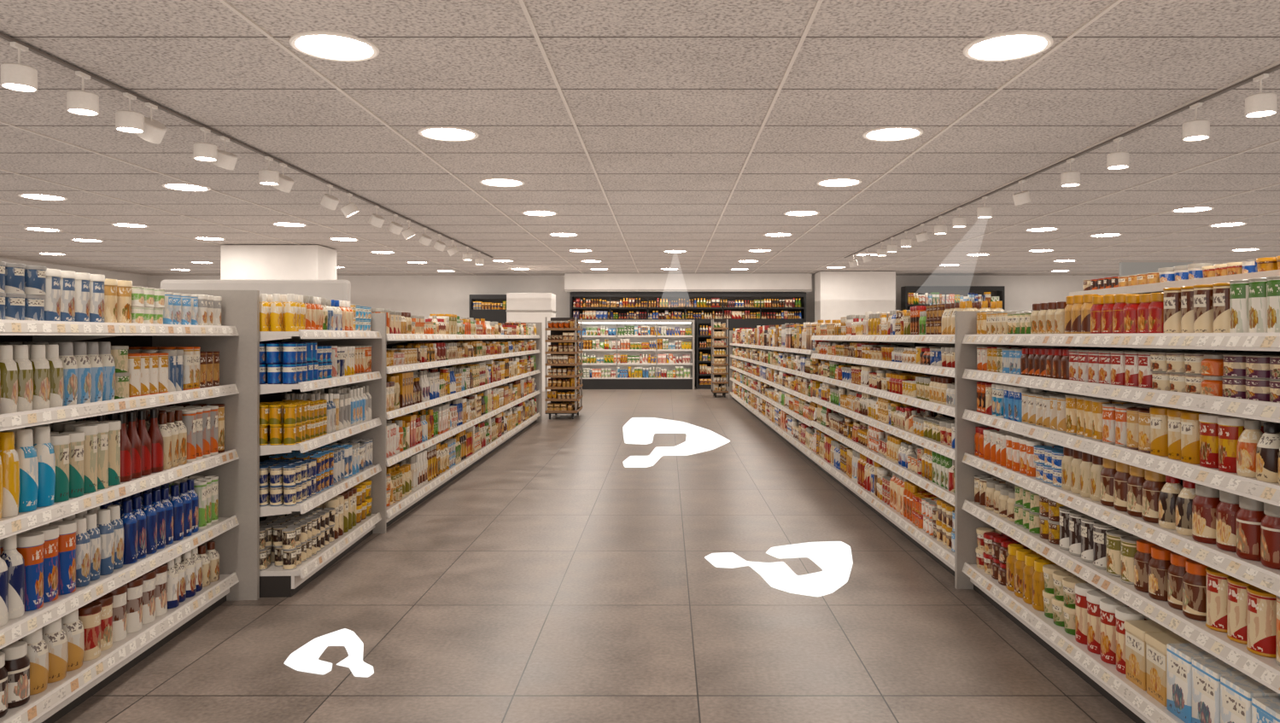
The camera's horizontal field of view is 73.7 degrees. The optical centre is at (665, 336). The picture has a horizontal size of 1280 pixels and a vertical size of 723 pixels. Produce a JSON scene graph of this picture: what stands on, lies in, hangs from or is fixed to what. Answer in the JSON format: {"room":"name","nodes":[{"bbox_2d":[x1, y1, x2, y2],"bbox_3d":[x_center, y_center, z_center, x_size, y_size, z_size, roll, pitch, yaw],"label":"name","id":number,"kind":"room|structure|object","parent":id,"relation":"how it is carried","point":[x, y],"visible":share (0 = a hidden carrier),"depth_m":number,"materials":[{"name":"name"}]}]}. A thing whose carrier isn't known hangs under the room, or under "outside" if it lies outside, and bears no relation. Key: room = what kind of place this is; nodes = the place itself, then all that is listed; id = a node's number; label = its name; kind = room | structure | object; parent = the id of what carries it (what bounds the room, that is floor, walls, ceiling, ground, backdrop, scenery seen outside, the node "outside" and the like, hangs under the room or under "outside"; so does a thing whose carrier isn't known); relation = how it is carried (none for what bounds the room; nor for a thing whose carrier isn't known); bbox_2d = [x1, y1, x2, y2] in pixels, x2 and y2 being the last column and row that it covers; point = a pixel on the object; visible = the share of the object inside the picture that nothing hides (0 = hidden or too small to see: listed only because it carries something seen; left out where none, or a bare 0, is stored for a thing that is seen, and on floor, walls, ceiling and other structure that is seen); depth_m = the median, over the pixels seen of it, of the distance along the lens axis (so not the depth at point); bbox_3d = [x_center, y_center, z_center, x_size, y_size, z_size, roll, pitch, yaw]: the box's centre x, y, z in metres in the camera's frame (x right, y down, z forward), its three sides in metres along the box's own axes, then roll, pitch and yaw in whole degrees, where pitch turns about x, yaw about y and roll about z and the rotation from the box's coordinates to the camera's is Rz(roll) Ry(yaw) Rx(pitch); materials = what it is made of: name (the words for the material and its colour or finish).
{"room":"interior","nodes":[
{"label":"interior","id":0,"kind":"room"},
{"bbox_2d":[0,257,147,287],"bbox_3d":[-17.100,-0.200,12.600,0.200,3.600,31.200,0,0,0],"label":"wall","id":1,"kind":"structure","parent":0,"point":[138,280],"depth_m":25.68,"materials":[{"name":"white paint"}]},
{"bbox_2d":[0,36,1279,271],"bbox_3d":[0.000,-1.998,12.300,34.000,0.005,30.012,0,0,0],"label":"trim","id":2,"kind":"structure","parent":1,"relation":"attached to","point":[11,37],"depth_m":9.31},
{"bbox_2d":[160,280,350,304],"bbox_3d":[-6.675,0.340,13.900,3.050,2.520,0.200,0,0,0],"label":"wall partition","id":3,"kind":"structure","parent":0,"point":[329,289],"depth_m":13.80,"materials":[{"name":"white paint"}]},
{"bbox_2d":[220,245,336,280],"bbox_3d":[-8.605,-0.194,19.050,2.110,3.587,1.100,0,0,0],"label":"wall column","id":4,"kind":"structure","parent":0,"point":[237,262],"depth_m":18.50,"materials":[{"name":"white paint"}]},
{"bbox_2d":[54,386,1135,722],"bbox_3d":[0.000,1.650,12.600,34.000,0.100,31.200,0,0,0],"label":"floor","id":5,"kind":"structure","parent":0,"point":[552,580],"depth_m":4.86,"materials":[{"name":"tile"}]},
{"bbox_2d":[0,290,259,722],"bbox_3d":[-2.672,0.660,3.387,0.660,1.880,3.616,0,0,-4],"label":"shelf","id":6,"kind":"object","parent":5,"relation":"on","point":[236,535],"visible":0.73,"depth_m":4.43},
{"bbox_2d":[0,261,224,718],"bbox_3d":[-2.718,0.578,3.367,0.429,1.722,3.559,0,0,-4],"label":"toiletry bottles","id":7,"kind":"object","parent":6,"relation":"on","point":[43,465],"visible":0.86,"depth_m":3.83},
{"bbox_2d":[259,313,386,597],"bbox_3d":[-2.591,0.705,6.088,0.700,1.790,1.727,0,0,-3],"label":"shelf","id":8,"kind":"object","parent":5,"relation":"on","point":[275,581],"visible":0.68,"depth_m":6.18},
{"bbox_2d":[259,293,373,570],"bbox_3d":[-2.538,0.588,6.073,0.431,1.702,1.668,0,0,-3],"label":"products","id":9,"kind":"object","parent":8,"relation":"on","point":[286,540],"visible":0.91,"depth_m":5.61},
{"bbox_2d":[284,628,374,677],"bbox_3d":[-1.637,1.599,4.337,0.502,0.001,0.670,0,0,0],"label":"decal","id":10,"kind":"object","parent":5,"relation":"on","point":[306,658],"depth_m":4.27},
{"bbox_2d":[386,322,542,526],"bbox_3d":[-2.575,0.670,11.505,0.580,1.860,9.056,0,0,-1],"label":"shelf","id":11,"kind":"object","parent":5,"relation":"on","point":[407,503],"visible":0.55,"depth_m":9.46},
{"bbox_2d":[371,308,536,507],"bbox_3d":[-2.551,0.598,11.486,0.372,1.683,8.994,0,0,-1],"label":"packaged groceries","id":12,"kind":"object","parent":11,"relation":"in","point":[405,388],"visible":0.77,"depth_m":9.27},
{"bbox_2d":[469,294,506,323],"bbox_3d":[-5.500,0.135,27.490,1.520,2.930,0.620,0,0,0],"label":"display case","id":13,"kind":"object","parent":5,"relation":"on","point":[492,315],"visible":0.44,"depth_m":27.20,"materials":[{"name":"black metal"}]},
{"bbox_2d":[473,301,506,309],"bbox_3d":[-5.524,-0.998,27.336,1.288,0.293,0.214,0,0,0],"label":"bottled drinks","id":14,"kind":"object","parent":13,"relation":"in","point":[476,305],"visible":0.77,"depth_m":27.25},
{"bbox_2d":[505,292,556,391],"bbox_3d":[-3.950,0.175,25.100,1.340,2.850,1.040,0,0,0],"label":"storage cabinet","id":15,"kind":"object","parent":5,"relation":"on","point":[523,307],"visible":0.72,"depth_m":24.60,"materials":[{"name":"white paint"}]},
{"bbox_2d":[544,316,582,419],"bbox_3d":[-2.014,0.615,16.944,0.612,1.970,1.112,0,0,0],"label":"display rack","id":16,"kind":"object","parent":5,"relation":"on","point":[554,331],"visible":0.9,"depth_m":16.40,"materials":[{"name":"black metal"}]},
{"bbox_2d":[547,319,579,410],"bbox_3d":[-2.021,0.555,16.954,0.546,1.768,1.046,0,0,0],"label":"packaged snacks","id":17,"kind":"object","parent":16,"relation":"in","point":[569,359],"visible":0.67,"depth_m":16.45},
{"bbox_2d":[578,320,694,389],"bbox_3d":[-0.950,0.550,26.140,3.620,2.100,0.720,0,0,0],"label":"display","id":18,"kind":"object","parent":5,"relation":"on","point":[656,382],"visible":0.7,"depth_m":25.82,"materials":[{"name":"white metal"}]},
{"bbox_2d":[578,326,691,377],"bbox_3d":[-0.948,0.472,25.970,3.443,1.575,0.301,0,0,0],"label":"products","id":19,"kind":"object","parent":18,"relation":"in","point":[594,344],"visible":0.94,"depth_m":25.85},
{"bbox_2d":[622,417,730,467],"bbox_3d":[0.110,1.599,13.615,1.744,0.001,6.450,0,0,0],"label":"decal","id":20,"kind":"object","parent":5,"relation":"on","point":[636,430],"depth_m":13.38},
{"bbox_2d":[569,292,806,386],"bbox_3d":[0.700,0.100,27.490,7.520,3.000,0.620,0,0,0],"label":"shelving unit","id":21,"kind":"object","parent":5,"relation":"on","point":[608,296],"visible":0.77,"depth_m":27.22,"materials":[{"name":"black metal"}]},
{"bbox_2d":[572,298,801,318],"bbox_3d":[0.684,-0.886,27.369,7.308,0.670,0.287,0,0,0],"label":"bottled drinks","id":22,"kind":"object","parent":21,"relation":"in","point":[715,302],"visible":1,"depth_m":27.25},
{"bbox_2d":[695,319,713,389],"bbox_3d":[1.265,0.535,26.240,0.690,2.130,0.720,0,0,0],"label":"tall cabinet","id":23,"kind":"object","parent":5,"relation":"on","point":[698,322],"visible":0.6,"depth_m":25.92,"materials":[{"name":"black metal"}]},
{"bbox_2d":[699,325,713,385],"bbox_3d":[1.270,0.576,26.062,0.519,1.807,0.264,0,0,0],"label":"bottled drinks","id":24,"kind":"object","parent":23,"relation":"in","point":[704,369],"visible":0.73,"depth_m":25.95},
{"bbox_2d":[711,319,728,397],"bbox_3d":[1.426,0.575,22.694,0.412,2.050,0.812,0,0,0],"label":"display rack","id":25,"kind":"object","parent":5,"relation":"on","point":[722,321],"visible":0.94,"depth_m":22.30,"materials":[{"name":"black metal"}]},
{"bbox_2d":[713,321,726,391],"bbox_3d":[1.421,0.518,22.704,0.346,1.842,0.749,0,0,0],"label":"packaged snacks","id":26,"kind":"object","parent":25,"relation":"in","point":[717,369],"visible":0.87,"depth_m":22.35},
{"bbox_2d":[704,541,853,596],"bbox_3d":[0.839,1.599,5.949,1.124,0.001,1.427,0,0,0],"label":"decal","id":27,"kind":"object","parent":5,"relation":"on","point":[834,558],"depth_m":5.95},
{"bbox_2d":[729,330,835,466],"bbox_3d":[1.981,0.725,16.285,0.560,1.750,11.506,0,0,-1],"label":"shelf","id":28,"kind":"object","parent":5,"relation":"on","point":[794,442],"visible":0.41,"depth_m":13.81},
{"bbox_2d":[731,322,833,452],"bbox_3d":[1.973,0.615,16.266,0.425,1.648,11.446,0,0,-1],"label":"packaged groceries","id":29,"kind":"object","parent":28,"relation":"in","point":[791,336],"visible":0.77,"depth_m":13.34},
{"bbox_2d":[810,334,954,576],"bbox_3d":[2.086,0.780,7.984,0.544,1.640,5.041,0,0,-1],"label":"shelf","id":30,"kind":"object","parent":5,"relation":"on","point":[936,550],"visible":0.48,"depth_m":6.96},
{"bbox_2d":[815,300,1004,552],"bbox_3d":[2.058,0.603,7.983,0.377,1.671,5.017,0,0,-1],"label":"packaged groceries","id":31,"kind":"object","parent":30,"relation":"in","point":[927,511],"visible":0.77,"depth_m":7.03},
{"bbox_2d":[900,286,1005,310],"bbox_3d":[9.100,0.010,27.140,3.120,3.180,0.520,0,0,0],"label":"display case","id":32,"kind":"object","parent":5,"relation":"on","point":[999,291],"visible":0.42,"depth_m":26.92,"materials":[{"name":"black metal"}]},
{"bbox_2d":[907,292,999,303],"bbox_3d":[9.102,-0.947,27.050,2.948,0.891,0.272,0,0,-1],"label":"goods","id":33,"kind":"object","parent":32,"relation":"in","point":[932,298],"visible":0.4,"depth_m":26.94},
{"bbox_2d":[954,310,1279,722],"bbox_3d":[2.131,0.720,3.317,0.585,1.760,4.235,0,0,0],"label":"shelf","id":34,"kind":"object","parent":5,"relation":"on","point":[1134,702],"visible":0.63,"depth_m":3.69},
{"bbox_2d":[973,275,1279,722],"bbox_3d":[2.144,0.617,3.302,0.436,1.644,4.180,0,0,0],"label":"products","id":35,"kind":"object","parent":34,"relation":"in","point":[1194,685],"visible":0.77,"depth_m":3.46},
{"bbox_2d":[1069,269,1279,296],"bbox_3d":[2.562,0.669,3.250,0.315,1.862,3.700,0,0,0],"label":"shelf","id":36,"kind":"object","parent":5,"relation":"on","point":[1158,287],"visible":0.12,"depth_m":4.07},
{"bbox_2d":[1082,256,1279,291],"bbox_3d":[2.578,-0.296,3.244,0.253,0.090,3.663,0,0,0],"label":"canned goods","id":37,"kind":"object","parent":36,"relation":"on","point":[1202,270],"visible":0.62,"depth_m":4.04},
{"bbox_2d":[147,275,1119,323],"bbox_3d":[0.000,-0.200,28.100,34.000,3.600,0.200,0,0,0],"label":"wall","id":38,"kind":"structure","parent":0,"point":[418,295],"depth_m":28.00,"materials":[{"name":"white paint"}]},
{"bbox_2d":[563,273,812,292],"bbox_3d":[0.700,-1.704,27.440,7.840,0.567,1.020,0,0,0],"label":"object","id":39,"kind":"structure","parent":38,"relation":"attached to","point":[573,282],"depth_m":26.95,"materials":[{"name":"white paint"}]},
{"bbox_2d":[0,0,1279,275],"bbox_3d":[0.000,-2.050,12.600,34.000,0.100,31.200,0,0,0],"label":"ceiling","id":40,"kind":"structure","parent":0,"point":[124,62],"depth_m":8.35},
{"bbox_2d":[17,192,67,200],"bbox_3d":[-8.900,-1.990,12.200,0.580,0.020,0.580,0,0,0],"label":"recessed light","id":41,"kind":"object","parent":40,"relation":"in","point":[29,195],"visible":1,"depth_m":12.17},
{"bbox_2d":[23,227,62,232],"bbox_3d":[-11.600,-1.990,15.900,0.580,0.020,0.580,0,0,0],"label":"recessed light","id":42,"kind":"object","parent":40,"relation":"in","point":[38,229],"visible":1,"depth_m":15.86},
{"bbox_2d":[37,252,66,255],"bbox_3d":[-14.800,-1.990,20.600,0.580,0.020,0.580,0,0,0],"label":"recessed light","id":43,"kind":"object","parent":40,"relation":"in","point":[47,254],"visible":1,"depth_m":20.62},
{"bbox_2d":[70,238,104,242],"bbox_3d":[-12.000,-1.990,17.700,0.580,0.020,0.580,0,0,0],"label":"recessed light","id":44,"kind":"object","parent":40,"relation":"in","point":[86,240],"visible":1,"depth_m":17.69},
{"bbox_2d":[111,222,149,227],"bbox_3d":[-9.600,-1.990,15.300,0.580,0.020,0.580,0,0,0],"label":"recessed light","id":45,"kind":"object","parent":40,"relation":"in","point":[131,225],"visible":1,"depth_m":15.25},
{"bbox_2d":[161,182,210,191],"bbox_3d":[-6.400,-1.990,11.400,0.580,0.020,0.580,0,0,0],"label":"recessed light","id":46,"kind":"object","parent":40,"relation":"in","point":[177,186],"visible":1,"depth_m":11.39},
{"bbox_2d":[189,261,214,263],"bbox_3d":[-12.500,-1.990,23.000,0.580,0.020,0.580,0,0,0],"label":"recessed light","id":47,"kind":"object","parent":40,"relation":"in","point":[197,262],"visible":1,"depth_m":23.00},
{"bbox_2d":[192,236,225,240],"bbox_3d":[-9.300,-1.990,17.400,0.580,0.020,0.580,0,0,0],"label":"recessed light","id":48,"kind":"object","parent":40,"relation":"in","point":[207,238],"visible":1,"depth_m":17.38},
{"bbox_2d":[0,32,492,257],"bbox_3d":[-4.370,-1.978,10.250,0.040,0.017,22.500,0,0,0],"label":"track","id":49,"kind":"object","parent":40,"relation":"attached to","point":[2,36],"visible":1,"depth_m":7.73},
{"bbox_2d":[0,41,37,92],"bbox_3d":[-4.370,-1.825,5.770,0.200,0.290,0.200,0,0,0],"label":"track spotlight","id":50,"kind":"object","parent":49,"relation":"hanging from","point":[19,77],"visible":1,"depth_m":5.72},
{"bbox_2d":[66,70,99,116],"bbox_3d":[-4.370,-1.825,6.400,0.200,0.290,0.200,0,0,0],"label":"track spotlight","id":51,"kind":"object","parent":49,"relation":"hanging from","point":[82,102],"visible":1,"depth_m":6.34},
{"bbox_2d":[115,92,144,133],"bbox_3d":[-4.370,-1.825,6.960,0.200,0.290,0.200,0,0,0],"label":"track spotlight","id":52,"kind":"object","parent":49,"relation":"hanging from","point":[130,121],"visible":1,"depth_m":6.90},
{"bbox_2d":[135,102,167,144],"bbox_3d":[-4.373,-1.802,7.251,0.238,0.336,0.200,0,0,23],"label":"track spotlight","id":53,"kind":"object","parent":49,"relation":"hanging from","point":[154,131],"visible":0.82,"depth_m":7.20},
{"bbox_2d":[192,127,216,161],"bbox_3d":[-4.370,-1.825,8.100,0.200,0.290,0.200,0,0,0],"label":"track spotlight","id":54,"kind":"object","parent":49,"relation":"hanging from","point":[205,151],"visible":1,"depth_m":8.04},
{"bbox_2d":[211,135,237,170],"bbox_3d":[-4.372,-1.808,8.461,0.235,0.325,0.199,0,0,23],"label":"track spotlight","id":55,"kind":"object","parent":49,"relation":"hanging from","point":[225,160],"visible":0.96,"depth_m":8.40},
{"bbox_2d":[258,156,279,185],"bbox_3d":[-4.370,-1.825,9.400,0.200,0.290,0.200,0,0,0],"label":"track spotlight","id":56,"kind":"object","parent":49,"relation":"hanging from","point":[268,177],"visible":1,"depth_m":9.33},
{"bbox_2d":[272,163,294,192],"bbox_3d":[-4.372,-1.804,9.751,0.238,0.331,0.199,0,0,23],"label":"track spotlight","id":57,"kind":"object","parent":49,"relation":"hanging from","point":[285,184],"visible":0.86,"depth_m":9.69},
{"bbox_2d":[320,184,338,210],"bbox_3d":[-4.372,-1.804,11.101,0.238,0.331,0.199,0,0,23],"label":"track spotlight","id":58,"kind":"object","parent":49,"relation":"hanging from","point":[329,201],"visible":1,"depth_m":11.03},
{"bbox_2d":[340,192,358,217],"bbox_3d":[-4.368,-1.804,11.801,0.238,0.331,0.199,0,0,-23],"label":"track spotlight","id":59,"kind":"object","parent":49,"relation":"hanging from","point":[350,209],"visible":1,"depth_m":11.72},
{"bbox_2d":[368,205,385,227],"bbox_3d":[-4.372,-1.804,12.901,0.238,0.331,0.199,0,0,23],"label":"track spotlight","id":60,"kind":"object","parent":49,"relation":"hanging from","point":[376,220],"visible":1,"depth_m":12.83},
{"bbox_2d":[387,214,403,234],"bbox_3d":[-4.372,-1.804,13.801,0.238,0.331,0.199,0,0,23],"label":"track spotlight","id":61,"kind":"object","parent":49,"relation":"hanging from","point":[395,228],"visible":1,"depth_m":13.73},
{"bbox_2d":[401,220,415,239],"bbox_3d":[-4.368,-1.804,14.501,0.238,0.331,0.199,0,0,-23],"label":"track spotlight","id":62,"kind":"object","parent":49,"relation":"hanging from","point":[409,232],"visible":1,"depth_m":14.42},
{"bbox_2d":[418,227,432,245],"bbox_3d":[-4.372,-1.804,15.501,0.238,0.331,0.199,0,0,23],"label":"track spotlight","id":63,"kind":"object","parent":49,"relation":"hanging from","point":[425,240],"visible":1,"depth_m":15.43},
{"bbox_2d":[433,233,445,251],"bbox_3d":[-4.372,-1.804,16.501,0.238,0.331,0.199,0,0,23],"label":"track spotlight","id":64,"kind":"object","parent":49,"relation":"hanging from","point":[439,245],"visible":1,"depth_m":16.43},
{"bbox_2d":[446,239,458,256],"bbox_3d":[-4.368,-1.804,17.501,0.238,0.331,0.199,0,0,-23],"label":"track spotlight","id":65,"kind":"object","parent":49,"relation":"hanging from","point":[452,251],"visible":1,"depth_m":17.42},
{"bbox_2d":[462,246,472,260],"bbox_3d":[-4.370,-1.825,18.800,0.200,0.290,0.200,0,0,0],"label":"track spotlight","id":66,"kind":"object","parent":49,"relation":"hanging from","point":[467,256],"visible":1,"depth_m":18.73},
{"bbox_2d":[474,251,484,264],"bbox_3d":[-4.370,-1.825,20.000,0.200,0.290,0.200,0,0,0],"label":"track spotlight","id":67,"kind":"object","parent":49,"relation":"hanging from","point":[477,261],"visible":1,"depth_m":19.92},
{"bbox_2d":[271,222,307,227],"bbox_3d":[-6.700,-1.990,15.200,0.580,0.020,0.580,0,0,0],"label":"recessed light","id":68,"kind":"object","parent":40,"relation":"in","point":[278,224],"visible":1,"depth_m":15.15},
{"bbox_2d":[288,30,379,61],"bbox_3d":[-2.280,-1.990,5.880,0.580,0.020,0.580,0,0,0],"label":"recessed light","id":69,"kind":"object","parent":40,"relation":"in","point":[322,44],"visible":1,"depth_m":5.85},
{"bbox_2d":[328,237,358,241],"bbox_3d":[-6.600,-1.990,17.500,0.580,0.020,0.580,0,0,0],"label":"recessed light","id":70,"kind":"object","parent":40,"relation":"in","point":[345,239],"visible":1,"depth_m":17.53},
{"bbox_2d":[369,251,395,253],"bbox_3d":[-6.700,-1.990,20.200,0.580,0.020,0.580,0,0,0],"label":"recessed light","id":71,"kind":"object","parent":40,"relation":"in","point":[374,252],"visible":1,"depth_m":20.20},
{"bbox_2d":[406,261,428,263],"bbox_3d":[-6.700,-1.990,23.000,0.580,0.020,0.580,0,0,0],"label":"recessed light","id":72,"kind":"object","parent":40,"relation":"in","point":[411,262],"visible":1,"depth_m":23.00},
{"bbox_2d":[417,126,479,141],"bbox_3d":[-2.140,-1.990,8.400,0.580,0.020,0.580,0,0,0],"label":"recessed light","id":73,"kind":"object","parent":40,"relation":"in","point":[441,133],"visible":1,"depth_m":8.38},
{"bbox_2d":[479,177,525,187],"bbox_3d":[-2.120,-1.990,11.050,0.580,0.020,0.580,0,0,0],"label":"recessed light","id":74,"kind":"object","parent":40,"relation":"in","point":[496,182],"visible":1,"depth_m":11.02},
{"bbox_2d":[491,259,514,262],"bbox_3d":[-4.300,-1.990,22.500,0.580,0.020,0.580,0,0,0],"label":"recessed light","id":75,"kind":"object","parent":40,"relation":"in","point":[494,260],"visible":1,"depth_m":22.49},
{"bbox_2d":[521,210,557,216],"bbox_3d":[-2.040,-1.990,13.800,0.580,0.020,0.580,0,0,0],"label":"recessed light","id":76,"kind":"object","parent":40,"relation":"in","point":[531,213],"visible":1,"depth_m":13.77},
{"bbox_2d":[549,232,578,236],"bbox_3d":[-2.000,-1.990,16.700,0.580,0.020,0.580,0,0,0],"label":"recessed light","id":77,"kind":"object","parent":40,"relation":"in","point":[555,234],"visible":1,"depth_m":16.65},
{"bbox_2d":[567,248,593,251],"bbox_3d":[-1.980,-1.990,19.800,0.580,0.020,0.580,0,0,0],"label":"recessed light","id":78,"kind":"object","parent":40,"relation":"in","point":[578,249],"visible":1,"depth_m":19.80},
{"bbox_2d":[580,259,602,262],"bbox_3d":[-1.980,-1.990,22.600,0.580,0.020,0.580,0,0,0],"label":"recessed light","id":79,"kind":"object","parent":40,"relation":"in","point":[585,260],"visible":1,"depth_m":22.49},
{"bbox_2d":[0,0,1279,275],"bbox_3d":[-0.860,-1.994,12.500,31.978,0.013,31.000,0,0,0],"label":"ceiling grid","id":80,"kind":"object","parent":40,"relation":"attached to","point":[522,2],"depth_m":9.87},
{"bbox_2d":[662,250,687,252],"bbox_3d":[0.220,-1.990,20.000,0.580,0.020,0.580,0,0,0],"label":"recessed light","id":81,"kind":"object","parent":40,"relation":"in","point":[664,251],"visible":1,"depth_m":20.00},
{"bbox_2d":[747,248,772,251],"bbox_3d":[2.180,-1.990,19.800,0.580,0.020,0.580,0,0,0],"label":"recessed light","id":82,"kind":"object","parent":40,"relation":"in","point":[761,249],"visible":1,"depth_m":19.80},
{"bbox_2d":[763,232,793,236],"bbox_3d":[2.190,-1.990,16.700,0.580,0.020,0.580,0,0,0],"label":"recessed light","id":83,"kind":"object","parent":40,"relation":"in","point":[772,234],"visible":1,"depth_m":16.65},
{"bbox_2d":[783,210,819,216],"bbox_3d":[2.190,-1.990,13.800,0.580,0.020,0.580,0,0,0],"label":"recessed light","id":84,"kind":"object","parent":40,"relation":"in","point":[796,213],"visible":1,"depth_m":13.77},
{"bbox_2d":[816,177,862,187],"bbox_3d":[2.240,-1.990,11.050,0.580,0.020,0.580,0,0,0],"label":"recessed light","id":85,"kind":"object","parent":40,"relation":"in","point":[837,182],"visible":1,"depth_m":11.02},
{"bbox_2d":[862,126,923,141],"bbox_3d":[2.230,-1.990,8.400,0.580,0.020,0.580,0,0,0],"label":"recessed light","id":86,"kind":"object","parent":40,"relation":"in","point":[887,133],"visible":1,"depth_m":8.38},
{"bbox_2d":[965,252,990,256],"bbox_3d":[7.600,-1.990,20.800,0.580,0.020,0.580,0,0,0],"label":"recessed light","id":87,"kind":"object","parent":40,"relation":"in","point":[981,254],"visible":1,"depth_m":20.84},
{"bbox_2d":[962,30,1053,61],"bbox_3d":[2.350,-1.990,5.880,0.580,0.020,0.580,0,0,0],"label":"recessed light","id":88,"kind":"object","parent":40,"relation":"in","point":[1019,44],"visible":1,"depth_m":5.86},
{"bbox_2d":[1028,248,1054,251],"bbox_3d":[8.700,-1.990,19.800,0.580,0.020,0.580,0,0,0],"label":"recessed light","id":89,"kind":"object","parent":40,"relation":"in","point":[1046,249],"visible":1,"depth_m":19.80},
{"bbox_2d":[1024,227,1058,232],"bbox_3d":[7.000,-1.990,15.900,0.580,0.020,0.580,0,0,0],"label":"recessed light","id":90,"kind":"object","parent":40,"relation":"in","point":[1037,229],"visible":1,"depth_m":15.86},
{"bbox_2d":[844,64,1279,257],"bbox_3d":[4.500,-1.978,10.250,0.040,0.017,22.500,0,0,0],"label":"track","id":91,"kind":"object","parent":40,"relation":"attached to","point":[1277,67],"visible":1,"depth_m":8.51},
{"bbox_2d":[848,254,858,267],"bbox_3d":[4.502,-1.811,20.501,0.229,0.318,0.214,0,0,0],"label":"track spotlight","id":92,"kind":"object","parent":91,"relation":"hanging from","point":[853,263],"visible":1,"depth_m":20.43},
{"bbox_2d":[862,248,872,262],"bbox_3d":[4.502,-1.811,19.101,0.229,0.318,0.214,0,0,0],"label":"track spotlight","id":93,"kind":"object","parent":91,"relation":"hanging from","point":[866,258],"visible":1,"depth_m":19.02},
{"bbox_2d":[876,241,887,256],"bbox_3d":[4.500,-1.825,17.800,0.200,0.290,0.200,0,0,0],"label":"track spotlight","id":94,"kind":"object","parent":91,"relation":"hanging from","point":[880,252],"visible":1,"depth_m":17.73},
{"bbox_2d":[887,237,897,252],"bbox_3d":[4.500,-1.825,17.000,0.200,0.290,0.200,0,0,0],"label":"track spotlight","id":95,"kind":"object","parent":91,"relation":"hanging from","point":[892,248],"visible":1,"depth_m":16.92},
{"bbox_2d":[900,230,911,247],"bbox_3d":[4.500,-1.825,16.000,0.200,0.290,0.200,0,0,0],"label":"track spotlight","id":96,"kind":"object","parent":91,"relation":"hanging from","point":[906,242],"visible":1,"depth_m":15.92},
{"bbox_2d":[915,223,929,242],"bbox_3d":[4.502,-1.811,15.001,0.229,0.318,0.214,0,0,0],"label":"track spotlight","id":97,"kind":"object","parent":91,"relation":"hanging from","point":[921,236],"visible":1,"depth_m":14.93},
{"bbox_2d":[934,216,946,234],"bbox_3d":[4.500,-1.825,14.000,0.200,0.290,0.200,0,0,0],"label":"track spotlight","id":98,"kind":"object","parent":91,"relation":"hanging from","point":[940,229],"visible":1,"depth_m":13.93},
{"bbox_2d":[952,207,966,227],"bbox_3d":[4.500,-1.825,13.100,0.200,0.290,0.200,0,0,0],"label":"track spotlight","id":99,"kind":"object","parent":91,"relation":"hanging from","point":[957,222],"visible":1,"depth_m":13.03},
{"bbox_2d":[976,196,992,218],"bbox_3d":[4.500,-1.825,12.060,0.200,0.290,0.200,0,0,0],"label":"track spotlight","id":100,"kind":"object","parent":91,"relation":"hanging from","point":[984,212],"visible":1,"depth_m":11.99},
{"bbox_2d":[1012,180,1031,205],"bbox_3d":[4.502,-1.811,10.801,0.229,0.318,0.214,0,0,0],"label":"track spotlight","id":101,"kind":"object","parent":91,"relation":"hanging from","point":[1022,197],"visible":1,"depth_m":10.73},
{"bbox_2d":[1060,157,1080,187],"bbox_3d":[4.500,-1.825,9.500,0.200,0.290,0.200,0,0,0],"label":"track spotlight","id":102,"kind":"object","parent":91,"relation":"hanging from","point":[1070,178],"visible":1,"depth_m":9.43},
{"bbox_2d":[1106,137,1129,169],"bbox_3d":[4.500,-1.825,8.500,0.200,0.290,0.200,0,0,0],"label":"track spotlight","id":103,"kind":"object","parent":91,"relation":"hanging from","point":[1115,160],"visible":1,"depth_m":8.44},
{"bbox_2d":[1182,102,1209,140],"bbox_3d":[4.500,-1.825,7.250,0.200,0.290,0.200,0,0,0],"label":"track spotlight","id":104,"kind":"object","parent":91,"relation":"hanging from","point":[1196,130],"visible":1,"depth_m":7.19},
{"bbox_2d":[1244,73,1277,117],"bbox_3d":[4.500,-1.825,6.460,0.200,0.290,0.200,0,0,0],"label":"track spotlight","id":105,"kind":"object","parent":91,"relation":"hanging from","point":[1260,104],"visible":1,"depth_m":6.41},
{"bbox_2d":[1052,259,1076,262],"bbox_3d":[10.500,-1.990,22.500,0.580,0.020,0.580,0,0,0],"label":"recessed light","id":106,"kind":"object","parent":40,"relation":"in","point":[1058,260],"visible":1,"depth_m":22.49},
{"bbox_2d":[1089,233,1122,237],"bbox_3d":[8.650,-1.990,16.800,0.580,0.020,0.580,0,0,0],"label":"recessed light","id":107,"kind":"object","parent":40,"relation":"in","point":[1101,235],"visible":1,"depth_m":16.79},
{"bbox_2d":[1170,205,1214,212],"bbox_3d":[8.260,-1.990,13.400,0.580,0.020,0.580,0,0,0],"label":"recessed light","id":108,"kind":"object","parent":40,"relation":"in","point":[1190,209],"visible":1,"depth_m":13.40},
{"bbox_2d":[1208,222,1247,227],"bbox_3d":[10.000,-1.990,15.200,0.580,0.020,0.580,0,0,0],"label":"recessed light","id":109,"kind":"object","parent":40,"relation":"in","point":[1229,224],"visible":1,"depth_m":15.18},
{"bbox_2d":[1230,247,1261,251],"bbox_3d":[13.300,-1.990,19.600,0.580,0.020,0.580,0,0,0],"label":"recessed light","id":110,"kind":"object","parent":40,"relation":"in","point":[1250,248],"visible":1,"depth_m":19.61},
{"bbox_2d":[814,271,895,324],"bbox_3d":[5.850,-0.194,26.500,2.300,3.587,1.000,0,0,0],"label":"wall column","id":111,"kind":"structure","parent":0,"point":[838,295],"depth_m":26.00,"materials":[{"name":"white paint"}]},
{"bbox_2d":[1117,261,1193,276],"bbox_3d":[6.900,0.270,12.030,1.040,2.660,0.060,0,0,0],"label":"sign","id":112,"kind":"object","parent":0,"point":[1126,268],"visible":0.29,"depth_m":12.00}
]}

